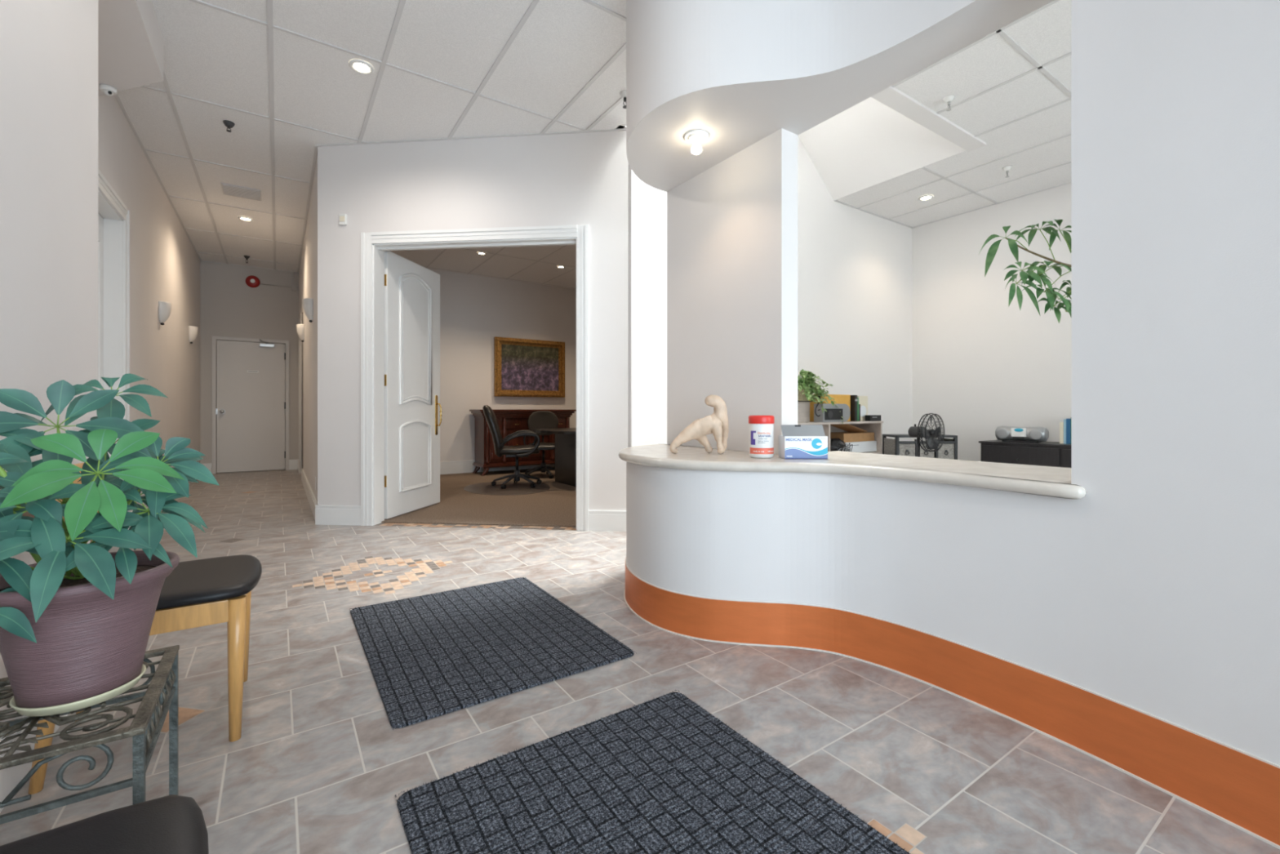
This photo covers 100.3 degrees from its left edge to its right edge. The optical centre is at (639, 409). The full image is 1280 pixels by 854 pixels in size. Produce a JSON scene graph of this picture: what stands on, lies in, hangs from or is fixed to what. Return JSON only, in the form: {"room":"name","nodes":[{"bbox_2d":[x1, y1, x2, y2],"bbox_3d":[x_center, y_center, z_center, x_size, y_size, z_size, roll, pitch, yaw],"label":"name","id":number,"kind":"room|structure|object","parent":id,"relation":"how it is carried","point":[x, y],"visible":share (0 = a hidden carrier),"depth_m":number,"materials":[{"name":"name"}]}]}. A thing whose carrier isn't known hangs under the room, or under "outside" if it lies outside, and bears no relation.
{"room":"lobby","nodes":[
{"label":"lobby","id":0,"kind":"room"},
{"bbox_2d":[0,0,163,721],"bbox_3d":[-1.436,-0.640,0.742,0.396,3.240,6.740,0,0,-34],"label":"wall","id":1,"kind":"structure","parent":0,"point":[55,55],"depth_m":1.65,"materials":[{"name":"beige paint"}]},
{"bbox_2d":[0,481,192,813],"bbox_3d":[-3.088,0.897,3.192,0.412,0.165,12.150,0,0,-34],"label":"baseboard","id":2,"kind":"structure","parent":1,"relation":"attached to","point":[10,777],"depth_m":1.37,"materials":[{"name":"white"}]},
{"bbox_2d":[99,84,117,96],"bbox_3d":[-3.302,-1.975,3.319,0.080,0.050,0.080,0,0,-34],"label":"security camera","id":3,"kind":"object","parent":1,"relation":"attached to","point":[109,91],"visible":1,"depth_m":3.30,"materials":[{"name":"white plastic"}]},
{"bbox_2d":[97,94,199,511],"bbox_3d":[-4.622,-0.640,4.901,0.210,3.240,7.900,0,0,-34],"label":"wall","id":4,"kind":"structure","parent":0,"point":[165,264],"depth_m":5.10,"materials":[{"name":"beige paint"}]},
{"bbox_2d":[97,213,103,390],"bbox_3d":[-3.752,-0.227,3.594,0.053,2.397,0.936,0,0,-34],"label":"door","id":5,"kind":"structure","parent":4,"relation":"in","point":[100,220],"depth_m":3.88,"materials":[{"name":"white wood"}]},
{"bbox_2d":[97,168,129,529],"bbox_3d":[-3.688,-0.280,3.637,0.127,2.520,1.160,0,0,-34],"label":"trim","id":6,"kind":"structure","parent":4,"relation":"attached to","point":[115,214],"depth_m":4.02,"materials":[{"name":"white"}]},
{"bbox_2d":[158,301,171,324],"bbox_3d":[-4.748,-0.957,5.351,0.087,0.226,0.184,0,0,-34],"label":"wall sconce","id":7,"kind":"object","parent":4,"relation":"attached to","point":[164,308],"visible":1,"depth_m":5.30,"materials":[{"name":"white glass"}]},
{"bbox_2d":[188,325,198,343],"bbox_3d":[-5.962,-0.994,7.142,0.087,0.226,0.184,0,0,-34],"label":"wall sconce","id":8,"kind":"object","parent":4,"relation":"attached to","point":[193,331],"visible":1,"depth_m":7.09,"materials":[{"name":"white glass"}]},
{"bbox_2d":[200,261,298,473],"bbox_3d":[-6.217,-0.640,8.536,1.530,3.240,0.212,0,0,-34],"label":"wall","id":9,"kind":"structure","parent":0,"point":[228,307],"depth_m":8.41,"materials":[{"name":"grey paint"}]},
{"bbox_2d":[202,459,297,472],"bbox_3d":[-6.142,0.897,8.451,1.260,0.165,0.016,0,0,-34],"label":"baseboard","id":10,"kind":"structure","parent":9,"relation":"attached to","point":[293,464],"depth_m":8.74,"materials":[{"name":"white"}]},
{"bbox_2d":[212,336,288,473],"bbox_3d":[-6.140,-0.074,8.453,0.987,2.108,0.024,0,0,-34],"label":"trim","id":11,"kind":"structure","parent":9,"relation":"attached to","point":[214,338],"depth_m":8.28,"materials":[{"name":"white"}]},
{"bbox_2d":[216,339,285,472],"bbox_3d":[-6.116,-0.073,8.419,0.897,2.090,0.219,0,0,-34],"label":"door","id":12,"kind":"structure","parent":9,"relation":"in","point":[251,404],"depth_m":8.46,"materials":[{"name":"white"}]},
{"bbox_2d":[245,275,260,287],"bbox_3d":[-6.116,-2.028,8.439,0.190,0.190,0.064,0,0,-34],"label":"bell","id":13,"kind":"object","parent":9,"relation":"attached to","point":[251,281],"visible":1,"depth_m":8.43,"materials":[{"name":"red metal"}]},
{"bbox_2d":[261,271,297,291],"bbox_3d":[-5.835,-2.105,8.639,0.480,0.310,0.040,0,0,-34],"label":"conduit","id":14,"kind":"object","parent":9,"relation":"attached to","point":[294,287],"visible":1,"depth_m":8.73,"materials":[{"name":"grey metal"}]},
{"bbox_2d":[298,154,317,502],"bbox_3d":[-4.182,-0.640,6.791,0.120,3.240,5.265,0,0,-34],"label":"wall","id":15,"kind":"structure","parent":0,"point":[308,272],"depth_m":5.67,"materials":[{"name":"beige paint"}]},
{"bbox_2d":[296,324,304,342],"bbox_3d":[-4.455,-1.002,7.008,0.087,0.226,0.184,0,0,-34],"label":"wall sconce","id":16,"kind":"object","parent":15,"relation":"attached to","point":[300,327],"visible":0.98,"depth_m":6.96,"materials":[{"name":"white glass"}]},
{"bbox_2d":[298,312,302,473],"bbox_3d":[-4.967,-0.185,7.826,0.024,2.330,0.990,0,0,-34],"label":"trim","id":17,"kind":"structure","parent":15,"relation":"attached to","point":[300,322],"depth_m":8.17,"materials":[{"name":"white"}]},
{"bbox_2d":[302,297,313,322],"bbox_3d":[-3.293,-0.979,5.295,0.087,0.226,0.184,0,0,-34],"label":"wall sconce","id":18,"kind":"object","parent":15,"relation":"attached to","point":[308,303],"visible":1,"depth_m":5.25,"materials":[{"name":"white glass"}]},
{"bbox_2d":[297,459,318,519],"bbox_3d":[-4.195,0.897,6.688,0.016,0.165,5.120,0,0,-34],"label":"baseboard","id":19,"kind":"structure","parent":15,"relation":"attached to","point":[312,500],"depth_m":5.64,"materials":[{"name":"white"}]},
{"bbox_2d":[317,130,628,511],"bbox_3d":[-1.421,-0.640,4.519,2.680,3.240,0.150,0,0,6],"label":"wall","id":20,"kind":"structure","parent":0,"point":[572,179],"depth_m":4.44,"materials":[{"name":"beige paint"}]},
{"bbox_2d":[338,213,346,225],"bbox_3d":[-2.525,-1.616,4.542,0.064,0.090,0.025,0,0,6],"label":"sensor","id":21,"kind":"object","parent":20,"relation":"attached to","point":[342,217],"visible":1,"depth_m":4.53,"materials":[{"name":"white plastic"}]},
{"bbox_2d":[384,250,442,519],"bbox_3d":[-2.173,-0.223,5.125,0.175,2.365,0.891,0,0,9],"label":"door leaf","id":22,"kind":"structure","parent":20,"relation":"in","point":[413,411],"depth_m":5.04,"materials":[{"name":"white wood"}]},
{"bbox_2d":[315,504,626,531],"bbox_3d":[-1.435,0.897,4.437,2.690,0.165,0.016,0,0,6],"label":"baseboard","id":23,"kind":"structure","parent":20,"relation":"attached to","point":[598,520],"depth_m":4.53,"materials":[{"name":"white"}]},
{"bbox_2d":[360,224,588,530],"bbox_3d":[-1.380,-0.259,4.504,1.951,2.478,0.172,0,0,6],"label":"trim","id":24,"kind":"structure","parent":20,"relation":"attached to","point":[374,245],"depth_m":4.51,"materials":[{"name":"white"}]},
{"bbox_2d":[389,244,576,288],"bbox_3d":[-1.193,-2.119,6.525,4.650,0.063,4.660,0,0,-34],"label":"ceiling","id":25,"kind":"structure","parent":0,"point":[537,264],"depth_m":7.54,"materials":[{"name":"tile"}]},
{"bbox_2d":[476,251,486,254],"bbox_3d":[-2.111,-2.083,7.122,0.120,0.012,0.120,0,0,-34],"label":"recessed light","id":26,"kind":"object","parent":25,"relation":"in","point":[478,252],"visible":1,"depth_m":7.12,"materials":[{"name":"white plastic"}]},
{"bbox_2d":[556,265,564,268],"bbox_3d":[-1.156,-2.083,7.800,0.120,0.012,0.120,0,0,-34],"label":"recessed light","id":27,"kind":"object","parent":25,"relation":"in","point":[557,266],"visible":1,"depth_m":7.78,"materials":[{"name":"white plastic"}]},
{"bbox_2d":[427,268,576,462],"bbox_3d":[-2.412,-0.640,8.465,4.690,3.240,0.120,0,0,-34],"label":"wall","id":28,"kind":"structure","parent":0,"point":[475,309],"depth_m":8.35,"materials":[{"name":"beige paint"}]},
{"bbox_2d":[440,460,555,474],"bbox_3d":[-1.157,0.880,6.525,4.590,0.200,4.500,0,0,-34],"label":"baseboard","id":29,"kind":"structure","parent":28,"relation":"attached to","point":[461,466],"depth_m":8.19,"materials":[{"name":"white"}]},
{"bbox_2d":[493,336,564,397],"bbox_3d":[-1.786,-0.680,8.757,1.210,0.940,0.085,0,0,-34],"label":"framed painting","id":30,"kind":"object","parent":28,"relation":"attached to","point":[522,367],"visible":1,"depth_m":8.74,"materials":[{"name":"fabric"}]},
{"bbox_2d":[114,0,1071,272],"bbox_3d":[-0.151,-2.286,5.123,7.700,0.068,12.550,0,0,-34],"label":"ceiling","id":31,"kind":"structure","parent":0,"point":[280,71],"depth_m":3.85,"materials":[{"name":"tile"}]},
{"bbox_2d":[222,120,235,132],"bbox_3d":[-3.237,-2.225,4.209,0.076,0.067,0.076,0,0,-34],"label":"sprinkler head","id":32,"kind":"object","parent":31,"relation":"attached to","point":[228,124],"visible":1,"depth_m":4.20},
{"bbox_2d":[220,182,262,200],"bbox_3d":[-4.125,-2.250,5.540,0.330,0.016,0.330,0,0,-34],"label":"ceiling vent","id":33,"kind":"object","parent":31,"relation":"in","point":[228,189],"visible":1,"depth_m":5.51,"materials":[{"name":"silver metal"}]},
{"bbox_2d":[237,216,253,221],"bbox_3d":[-4.662,-2.253,6.316,0.150,0.012,0.150,0,0,-34],"label":"recessed light","id":34,"kind":"object","parent":31,"relation":"in","point":[242,218],"visible":1,"depth_m":6.30,"materials":[{"name":"white glass"}]},
{"bbox_2d":[244,255,249,262],"bbox_3d":[-5.782,-2.209,7.860,0.076,0.100,0.076,0,0,-34],"label":"sprinkler head","id":35,"kind":"object","parent":31,"relation":"attached to","point":[246,257],"visible":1,"depth_m":7.85},
{"bbox_2d":[348,59,374,75],"bbox_3d":[-1.833,-2.253,3.519,0.150,0.012,0.150,0,0,-34],"label":"recessed light","id":36,"kind":"object","parent":31,"relation":"in","point":[360,66],"visible":1,"depth_m":3.51,"materials":[{"name":"white glass"}]},
{"bbox_2d":[619,90,626,108],"bbox_3d":[-0.106,-2.209,3.818,0.076,0.100,0.076,0,0,-34],"label":"sprinkler head","id":37,"kind":"object","parent":31,"relation":"attached to","point":[623,94],"visible":0.7,"depth_m":3.81},
{"bbox_2d":[616,86,986,199],"bbox_3d":[1.407,-2.970,4.446,2.820,1.460,1.580,0,0,-34],"label":"skylight","id":38,"kind":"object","parent":31,"relation":"attached to","point":[888,135],"depth_m":5.05,"materials":[{"name":"white paint"}]},
{"bbox_2d":[918,195,933,200],"bbox_3d":[3.045,-2.253,5.689,0.150,0.012,0.150,0,0,-34],"label":"recessed light","id":39,"kind":"object","parent":31,"relation":"in","point":[926,197],"visible":1,"depth_m":5.69,"materials":[{"name":"white glass"}]},
{"bbox_2d":[942,94,955,111],"bbox_3d":[2.237,-2.215,3.871,0.076,0.089,0.076,0,0,-34],"label":"sprinkler head","id":40,"kind":"object","parent":31,"relation":"attached to","point":[947,100],"visible":1,"depth_m":3.86},
{"bbox_2d":[1002,165,1012,177],"bbox_3d":[3.424,-2.215,4.982,0.076,0.089,0.076,0,0,-34],"label":"sprinkler head","id":41,"kind":"object","parent":31,"relation":"attached to","point":[1007,168],"visible":1,"depth_m":4.97},
{"bbox_2d":[0,466,1279,853],"bbox_3d":[-0.110,1.024,5.151,7.800,0.112,12.550,0,0,-34],"label":"floor","id":42,"kind":"structure","parent":0,"point":[318,764],"depth_m":1.69,"materials":[{"name":"tile"}]},
{"bbox_2d":[0,644,179,824],"bbox_3d":[-1.069,0.754,0.957,0.330,0.451,0.382,0,0,-34],"label":"plant stand","id":43,"kind":"object","parent":42,"relation":"on","point":[145,727],"visible":0.64,"depth_m":0.90,"materials":[{"name":"metal"}]},
{"bbox_2d":[8,663,146,716],"bbox_3d":[-1.041,0.519,0.998,0.176,0.020,0.176,0,0,-34],"label":"saucer","id":44,"kind":"object","parent":43,"relation":"on","point":[56,709],"visible":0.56,"depth_m":0.94,"materials":[{"name":"white ceramic"}]},
{"bbox_2d":[0,373,219,707],"bbox_3d":[-1.093,0.216,1.008,0.478,0.600,0.497,0,0,-34],"label":"potted plant","id":45,"kind":"object","parent":44,"relation":"on","point":[76,622],"visible":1,"depth_m":0.95,"materials":[{"name":"green plant"}]},
{"bbox_2d":[0,794,208,853],"bbox_3d":[-0.680,0.575,0.445,0.495,0.814,0.490,0,0,-34],"label":"chair","id":46,"kind":"object","parent":42,"relation":"on","point":[172,824],"visible":1,"depth_m":0.66,"materials":[{"name":"black leather"}]},
{"bbox_2d":[28,462,262,794],"bbox_3d":[-1.476,0.575,1.657,0.495,0.814,0.490,0,0,-34],"label":"chair","id":47,"kind":"object","parent":42,"relation":"on","point":[198,593],"visible":0.4,"depth_m":1.58,"materials":[{"name":"black leather"}]},
{"bbox_2d":[349,576,634,729],"bbox_3d":[-0.715,0.973,2.371,0.907,0.010,1.189,0,0,-34],"label":"entrance mat","id":48,"kind":"object","parent":42,"relation":"on","point":[431,655],"visible":1,"depth_m":2.20,"materials":[{"name":"grey carpet"}]},
{"bbox_2d":[463,480,550,495],"bbox_3d":[-1.650,0.966,6.638,1.000,0.004,1.240,0,0,-34],"label":"chair mat","id":49,"kind":"object","parent":42,"relation":"on","point":[512,487],"visible":0.94,"depth_m":6.54,"materials":[{"name":"brown"}]},
{"bbox_2d":[482,404,541,488],"bbox_3d":[-1.615,0.452,6.786,0.735,1.021,0.645,0,0,-14],"label":"chair","id":50,"kind":"object","parent":49,"relation":"on","point":[524,451],"visible":1,"depth_m":6.55,"materials":[{"name":"black leather"}]},
{"bbox_2d":[469,409,576,475],"bbox_3d":[-1.825,0.488,8.428,1.570,0.987,0.528,0,0,-34],"label":"credenza","id":51,"kind":"object","parent":42,"relation":"on","point":[509,421],"visible":0.57,"depth_m":8.16,"materials":[{"name":"brown wood"}]},
{"bbox_2d":[523,410,558,478],"bbox_3d":[-1.394,0.491,7.778,0.594,0.952,0.601,0,0,-11],"label":"mesh chair","id":52,"kind":"object","parent":42,"relation":"on","point":[539,419],"visible":0.63,"depth_m":7.98,"materials":[{"name":"grey plastic"}]},
{"bbox_2d":[534,427,576,486],"bbox_3d":[-0.483,0.613,7.188,1.830,0.710,1.240,0,0,-34],"label":"desk","id":53,"kind":"object","parent":42,"relation":"on","point":[565,437],"visible":0.17,"depth_m":6.92,"materials":[{"name":"brown wood"}]},
{"bbox_2d":[394,689,911,853],"bbox_3d":[0.090,0.973,1.107,0.912,0.010,1.202,0,0,-34],"label":"entrance mat","id":54,"kind":"object","parent":42,"relation":"on","point":[664,774],"visible":1,"depth_m":1.33,"materials":[{"name":"grey carpet"}]},
{"bbox_2d":[797,421,883,453],"bbox_3d":[1.712,0.547,5.208,1.560,0.865,0.460,0,0,-34],"label":"shelf unit","id":55,"kind":"object","parent":42,"relation":"on","point":[876,427],"visible":0.2,"depth_m":5.45,"materials":[{"name":"laminate"}]},
{"bbox_2d":[797,401,809,422],"bbox_3d":[1.347,0.019,4.998,0.440,0.190,0.240,0,0,-34],"label":"plant pot","id":56,"kind":"object","parent":55,"relation":"on","point":[803,407],"visible":0.24,"depth_m":4.97,"materials":[{"name":"white ceramic"}]},
{"bbox_2d":[797,368,843,423],"bbox_3d":[1.559,-0.119,4.951,0.775,0.518,0.341,0,0,-34],"label":"potted plant","id":57,"kind":"object","parent":55,"relation":"on","point":[806,385],"visible":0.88,"depth_m":4.92,"materials":[{"name":"green plant"}]},
{"bbox_2d":[808,394,850,421],"bbox_3d":[1.850,-0.017,5.254,0.460,0.262,0.180,0,0,-34],"label":"storage box","id":58,"kind":"object","parent":55,"relation":"on","point":[838,398],"visible":0.36,"depth_m":5.17,"materials":[{"name":"cardboard"}]},
{"bbox_2d":[813,403,850,422],"bbox_3d":[1.824,0.029,5.056,0.415,0.170,0.108,0,0,-34],"label":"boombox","id":59,"kind":"object","parent":55,"relation":"on","point":[833,414],"visible":1,"depth_m":4.98,"materials":[{"name":"silver metal"}]},
{"bbox_2d":[830,438,853,451],"bbox_3d":[1.875,0.350,5.108,0.291,0.158,0.219,0,0,-34],"label":"bag","id":60,"kind":"object","parent":55,"relation":"on","point":[836,444],"visible":0.64,"depth_m":5.04,"materials":[{"name":"black plastic"}]},
{"bbox_2d":[850,395,857,421],"bbox_3d":[2.076,-0.016,5.392,0.040,0.260,0.245,0,0,-34],"label":"binder","id":61,"kind":"object","parent":55,"relation":"on","point":[854,399],"visible":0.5,"depth_m":5.30,"materials":[{"name":"black plastic"}]},
{"bbox_2d":[857,397,858,421],"bbox_3d":[2.111,-0.004,5.418,0.034,0.235,0.220,0,0,-34],"label":"binder","id":62,"kind":"object","parent":55,"relation":"on","point":[857,397],"visible":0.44,"depth_m":5.33,"materials":[{"name":"green"}]},
{"bbox_2d":[844,440,876,452],"bbox_3d":[2.126,0.371,5.452,0.520,0.105,0.302,0,0,-34],"label":"file box","id":63,"kind":"object","parent":55,"relation":"on","point":[867,446],"visible":0.45,"depth_m":5.34,"materials":[{"name":"white cardboard"}]},
{"bbox_2d":[830,423,874,442],"bbox_3d":[2.103,0.219,5.432,0.561,0.198,0.308,0,0,-34],"label":"cardboard box","id":64,"kind":"object","parent":63,"relation":"on","point":[854,433],"visible":0.67,"depth_m":5.33,"materials":[{"name":"brown cardboard"}]},
{"bbox_2d":[857,395,867,421],"bbox_3d":[2.237,-0.013,5.476,0.160,0.255,0.126,0,0,-34],"label":"magazine file","id":65,"kind":"object","parent":55,"relation":"on","point":[863,400],"visible":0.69,"depth_m":5.42,"materials":[{"name":"beige"}]},
{"bbox_2d":[865,414,880,421],"bbox_3d":[2.365,0.084,5.421,0.190,0.060,0.061,0,0,-34],"label":"electronic device","id":66,"kind":"object","parent":55,"relation":"on","point":[868,417],"visible":1,"depth_m":5.38,"materials":[{"name":"black plastic"}]},
{"bbox_2d":[882,434,957,459],"bbox_3d":[2.990,0.624,5.728,0.640,0.712,0.320,0,0,0],"label":"drawer unit","id":67,"kind":"object","parent":42,"relation":"on","point":[948,450],"visible":0.3,"depth_m":5.58,"materials":[{"name":"black plastic"}]},
{"bbox_2d":[907,413,944,457],"bbox_3d":[2.647,0.505,5.081,0.365,0.950,0.361,0,0,-34],"label":"pedestal fan","id":68,"kind":"object","parent":42,"relation":"on","point":[917,432],"visible":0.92,"depth_m":4.98,"materials":[{"name":"black plastic"}]},
{"bbox_2d":[978,219,1071,323],"bbox_3d":[2.487,-0.039,2.926,1.118,2.038,0.419,0,0,-5],"label":"tree","id":69,"kind":"object","parent":42,"relation":"on","point":[1051,295],"visible":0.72,"depth_m":2.98,"materials":[{"name":"green plant"}]},
{"bbox_2d":[978,440,1071,467],"bbox_3d":[4.108,0.652,5.106,0.499,0.655,1.410,0,0,-34],"label":"base cabinet","id":70,"kind":"object","parent":42,"relation":"on","point":[1054,454],"visible":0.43,"depth_m":5.20,"materials":[{"name":"black laminate"}]},
{"bbox_2d":[995,426,1048,442],"bbox_3d":[3.838,0.245,5.381,0.184,0.158,0.430,0,0,-40],"label":"boombox","id":71,"kind":"object","parent":70,"relation":"on","point":[1005,433],"visible":1,"depth_m":5.31,"materials":[{"name":"silver metal"}]},
{"bbox_2d":[995,427,1008,439],"bbox_3d":[3.684,0.242,5.435,0.007,0.110,0.110,0,0,-40],"label":"speaker grille","id":72,"kind":"object","parent":71,"relation":"attached to","point":[1001,433],"depth_m":5.43,"materials":[{"name":"silver metal"}]},
{"bbox_2d":[1028,428,1042,439],"bbox_3d":[3.864,0.242,5.221,0.007,0.110,0.110,0,0,-40],"label":"speaker grille","id":73,"kind":"object","parent":71,"relation":"attached to","point":[1033,433],"depth_m":5.22,"materials":[{"name":"silver metal"}]},
{"bbox_2d":[1059,422,1063,443],"bbox_3d":[4.107,0.222,5.165,0.173,0.205,0.030,0,0,-34],"label":"book","id":74,"kind":"object","parent":70,"relation":"on","point":[1061,424],"visible":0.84,"depth_m":5.12,"materials":[{"name":"beige paper"}]},
{"bbox_2d":[1063,418,1066,444],"bbox_3d":[4.122,0.206,5.144,0.173,0.235,0.018,0,0,-34],"label":"book","id":75,"kind":"object","parent":70,"relation":"on","point":[1064,420],"visible":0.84,"depth_m":5.09,"materials":[{"name":"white paper"}]},
{"bbox_2d":[1066,418,1071,444],"bbox_3d":[4.138,0.204,5.121,0.173,0.240,0.034,0,0,-34],"label":"book","id":76,"kind":"object","parent":70,"relation":"on","point":[1068,420],"visible":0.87,"depth_m":5.07,"materials":[{"name":"blue paper"}]},
{"bbox_2d":[1071,417,1071,444],"bbox_3d":[4.158,0.197,5.090,0.173,0.255,0.036,0,0,-34],"label":"book","id":77,"kind":"object","parent":70,"relation":"on","point":[1071,417],"visible":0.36,"depth_m":5.05,"materials":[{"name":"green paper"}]},
{"bbox_2d":[666,128,797,453],"bbox_3d":[0.479,-0.195,3.016,0.118,2.350,0.925,0,0,-34],"label":"wall pillar","id":78,"kind":"structure","parent":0,"point":[732,226],"depth_m":2.86,"materials":[{"name":"beige paint"}]},
{"bbox_2d":[628,164,911,447],"bbox_3d":[1.669,-0.640,5.566,4.290,3.240,0.140,0,0,-34],"label":"wall","id":79,"kind":"structure","parent":0,"point":[855,265],"depth_m":5.71,"materials":[{"name":"white paint"}]},
{"bbox_2d":[626,0,1053,191],"bbox_3d":[0.558,-1.815,2.358,0.730,0.890,2.107,0,0,-34],"label":"soffit","id":80,"kind":"structure","parent":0,"point":[740,73],"depth_m":2.27,"materials":[{"name":"beige paint"}]},
{"bbox_2d":[683,129,709,155],"bbox_3d":[0.283,-1.326,2.675,0.128,0.087,0.128,0,0,-34],"label":"recessed light","id":81,"kind":"object","parent":80,"relation":"in","point":[695,137],"visible":1,"depth_m":2.65,"materials":[{"name":"white glass"}]},
{"bbox_2d":[626,461,1071,683],"bbox_3d":[0.522,0.619,2.326,0.634,0.722,2.119,0,0,-34],"label":"reception desk","id":82,"kind":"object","parent":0,"point":[989,571],"depth_m":2.06,"materials":[{"name":"beige paint"}]},
{"bbox_2d":[618,443,1086,499],"bbox_3d":[0.763,0.236,2.446,2.192,0.042,0.948,0,0,36],"label":"countertop","id":83,"kind":"structure","parent":82,"relation":"on","point":[1048,481],"depth_m":2.12,"materials":[{"name":"beige stone"}]},
{"bbox_2d":[670,395,728,453],"bbox_3d":[0.292,0.071,2.632,0.288,0.288,0.102,0,0,5],"label":"stone sculpture","id":84,"kind":"object","parent":83,"relation":"on","point":[716,424],"visible":1,"depth_m":2.59,"materials":[{"name":"beige stone"}]},
{"bbox_2d":[748,415,774,457],"bbox_3d":[0.548,0.119,2.413,0.114,0.189,0.114,0,0,0],"label":"tub","id":85,"kind":"object","parent":83,"relation":"on","point":[761,427],"visible":1,"depth_m":2.37,"materials":[{"name":"white plastic"}]},
{"bbox_2d":[778,424,827,458],"bbox_3d":[0.724,0.141,2.387,0.192,0.147,0.106,0,0,-1],"label":"box","id":86,"kind":"object","parent":83,"relation":"on","point":[797,441],"visible":1,"depth_m":2.33,"materials":[{"name":"white cardboard"}]},
{"bbox_2d":[784,437,827,458],"bbox_3d":[0.727,0.168,2.334,0.157,0.092,0.104,0,0,-34],"label":"print","id":87,"kind":"object","parent":86,"relation":"attached to","point":[794,447],"depth_m":2.34},
{"bbox_2d":[623,557,1279,848],"bbox_3d":[1.000,0.889,1.587,0.622,0.181,3.905,0,0,-34],"label":"baseboard","id":88,"kind":"structure","parent":82,"relation":"attached to","point":[1241,788],"depth_m":1.68,"materials":[{"name":"orange wood"}]},
{"bbox_2d":[911,182,1071,461],"bbox_3d":[4.991,-0.640,4.381,0.120,3.240,5.550,0,0,-34],"label":"wall","id":89,"kind":"structure","parent":0,"point":[981,364],"depth_m":5.94,"materials":[{"name":"white paint"}]},
{"bbox_2d":[1071,0,1279,765],"bbox_3d":[1.893,-0.640,0.550,0.550,3.240,2.385,0,0,-34],"label":"wall","id":90,"kind":"structure","parent":0,"point":[1175,104],"depth_m":1.36,"materials":[{"name":"beige paint"}]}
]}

